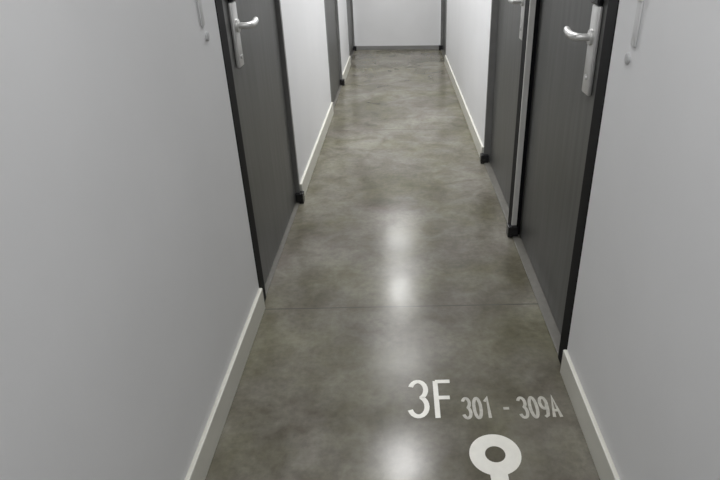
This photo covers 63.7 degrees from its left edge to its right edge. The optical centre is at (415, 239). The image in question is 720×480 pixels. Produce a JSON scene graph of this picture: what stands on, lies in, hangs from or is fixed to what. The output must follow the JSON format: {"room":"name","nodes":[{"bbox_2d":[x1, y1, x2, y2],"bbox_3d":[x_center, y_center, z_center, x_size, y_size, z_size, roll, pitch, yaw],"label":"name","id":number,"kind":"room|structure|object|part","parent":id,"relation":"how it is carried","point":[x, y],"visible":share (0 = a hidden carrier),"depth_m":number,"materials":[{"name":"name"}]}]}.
{"room":"apartment building corridor","nodes":[
{"label":"apartment building corridor","id":0,"kind":"room"},
{"bbox_2d":[0,0,354,479],"bbox_3d":[-0.727,-1.347,2.869,0.120,2.400,9.570,-1,28,-1],"label":"wall","id":1,"kind":"structure","parent":0,"point":[129,287],"depth_m":1.18,"materials":[{"name":"white paint"}]},
{"bbox_2d":[197,0,209,40],"bbox_3d":[-0.622,-0.669,1.688,0.010,0.169,0.053,-1,28,-1],"label":"wall plate","id":2,"kind":"object","parent":1,"relation":"attached to","point":[199,3],"visible":1,"depth_m":1.68,"materials":[{"name":"grey plastic"}]},
{"bbox_3d":[-0.624,-0.683,1.667,0.006,0.120,0.028,-1,28,-1],"label":"plate","id":3,"kind":"part","parent":2,"relation":"part of","materials":[{"name":"grey plastic"}]},
{"bbox_2d":[214,0,304,301],"bbox_3d":[-0.679,-0.893,2.353,0.164,2.078,1.085,-1,28,-1],"label":"door","id":4,"kind":"structure","parent":1,"relation":"in","point":[251,32],"depth_m":2.50,"materials":[{"name":"grey wood"}]},
{"bbox_3d":[-0.651,-0.746,2.097,0.014,0.224,0.068,-1,28,-1],"label":"lock plate","id":5,"kind":"part","parent":4,"relation":"part of","materials":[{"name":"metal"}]},
{"bbox_3d":[-0.618,-0.804,2.138,0.056,0.046,0.171,-1,28,-1],"label":"lever handle","id":6,"kind":"part","parent":4,"relation":"part of","materials":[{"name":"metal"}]},
{"bbox_2d":[185,56,350,479],"bbox_3d":[-0.641,-0.105,2.980,0.014,0.100,8.600,-1,28,-1],"label":"baseboard","id":7,"kind":"structure","parent":1,"relation":"attached to","point":[203,456],"depth_m":1.91,"materials":[{"name":"white wood"}]},
{"bbox_2d":[324,0,344,108],"bbox_3d":[-0.763,-2.252,4.919,0.164,2.078,1.077,-1,28,-1],"label":"door","id":8,"kind":"structure","parent":1,"relation":"in","point":[331,6],"depth_m":5.32,"materials":[{"name":"grey wood"}]},
{"bbox_2d":[346,0,356,58],"bbox_3d":[-0.821,-3.208,6.725,0.164,2.078,0.927,-1,28,-1],"label":"door","id":9,"kind":"structure","parent":1,"relation":"in","point":[352,47],"depth_m":7.27,"materials":[{"name":"grey metal"}]},
{"bbox_2d":[353,0,440,45],"bbox_3d":[-0.239,-3.625,7.163,1.373,2.400,0.120,-1,28,-1],"label":"wall","id":10,"kind":"structure","parent":0,"point":[376,22],"depth_m":7.51,"materials":[{"name":"white paint"}]},
{"bbox_2d":[357,45,438,49],"bbox_3d":[-0.233,-2.556,7.655,1.105,0.050,0.012,-1,28,-1],"label":"baseboard","id":11,"kind":"structure","parent":10,"relation":"attached to","point":[409,47],"depth_m":7.65,"materials":[{"name":"white wood"}]},
{"bbox_2d":[205,49,599,479],"bbox_3d":[-0.095,-0.231,3.480,1.373,0.150,9.810,-1,28,-1],"label":"floor","id":12,"kind":"structure","parent":0,"point":[398,265],"depth_m":2.29,"materials":[{"name":"concrete"}]},
{"bbox_2d":[408,380,449,417],"bbox_3d":[0.047,0.521,1.898,0.145,0.001,0.177,-1,28,-1],"label":"floor number","id":13,"kind":"object","parent":12,"relation":"on","point":[437,397],"depth_m":1.90,"materials":[{"name":"white paint"}]},
{"bbox_2d":[469,434,520,479],"bbox_3d":[0.239,0.696,1.567,0.152,0.001,0.436,-1,28,-1],"label":"pictogram","id":14,"kind":"object","parent":12,"relation":"on","point":[497,470],"visible":1,"depth_m":1.68,"materials":[{"name":"white paint"}]},
{"bbox_2d":[461,396,562,418],"bbox_3d":[0.308,0.539,1.862,0.318,0.001,0.106,-1,28,-1],"label":"room numbers","id":15,"kind":"object","parent":12,"relation":"on","point":[546,407],"visible":1,"depth_m":1.86,"materials":[{"name":"paint"}]},
{"bbox_2d":[440,0,719,479],"bbox_3d":[0.526,-1.368,2.898,0.120,2.400,9.570,-1,28,-1],"label":"wall","id":16,"kind":"structure","parent":0,"point":[643,348],"depth_m":1.28,"materials":[{"name":"white paint"}]},
{"bbox_2d":[439,0,446,59],"bbox_3d":[0.386,-3.229,6.753,0.146,2.078,0.927,-1,28,-1],"label":"door","id":17,"kind":"structure","parent":16,"relation":"in","point":[442,46],"depth_m":7.40,"materials":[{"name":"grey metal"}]},
{"bbox_2d":[480,0,528,222],"bbox_3d":[0.510,-1.202,2.926,0.146,2.078,1.052,-1,28,-1],"label":"door","id":18,"kind":"structure","parent":16,"relation":"in","point":[509,18],"depth_m":3.25,"materials":[{"name":"grey wood"}]},
{"bbox_3d":[0.470,-1.135,2.725,0.056,0.046,0.171,-1,28,-1],"label":"lever handle","id":19,"kind":"part","parent":18,"relation":"part of","materials":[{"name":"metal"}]},
{"bbox_3d":[0.507,-1.071,2.689,0.014,0.260,0.068,-1,28,-1],"label":"lock plate","id":20,"kind":"part","parent":18,"relation":"part of","materials":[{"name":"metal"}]},
{"bbox_2d":[445,55,619,479],"bbox_3d":[0.478,-0.124,3.006,0.014,0.100,8.600,-1,28,-1],"label":"baseboard","id":21,"kind":"structure","parent":16,"relation":"attached to","point":[605,467],"depth_m":1.78,"materials":[{"name":"white wood"}]},
{"bbox_2d":[506,0,618,363],"bbox_3d":[0.540,-0.707,1.992,0.146,2.078,1.057,-1,28,-1],"label":"door","id":22,"kind":"structure","parent":16,"relation":"in","point":[568,50],"depth_m":2.16,"materials":[{"name":"grey wood"}]},
{"bbox_3d":[0.492,-0.939,2.434,0.025,1.955,0.012,-1,28,-1],"label":"jamb trim","id":23,"kind":"part","parent":22,"relation":"part of","materials":[{"name":"metal"}]},
{"bbox_3d":[0.501,-0.639,1.789,0.056,0.046,0.171,-1,28,-1],"label":"lever handle","id":24,"kind":"part","parent":22,"relation":"part of","materials":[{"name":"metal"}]},
{"bbox_3d":[0.537,-0.575,1.753,0.014,0.260,0.068,-1,28,-1],"label":"lock plate","id":25,"kind":"part","parent":22,"relation":"part of","materials":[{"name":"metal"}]},
{"bbox_2d":[624,0,643,63],"bbox_3d":[0.512,-0.496,1.352,0.010,0.169,0.053,-1,28,-1],"label":"wall plate","id":26,"kind":"object","parent":16,"relation":"attached to","point":[640,3],"visible":1,"depth_m":1.34,"materials":[{"name":"grey plastic"}]},
{"bbox_3d":[0.514,-0.510,1.331,0.006,0.120,0.028,-1,28,-1],"label":"plate","id":27,"kind":"part","parent":26,"relation":"part of","materials":[{"name":"grey plastic"}]}
]}

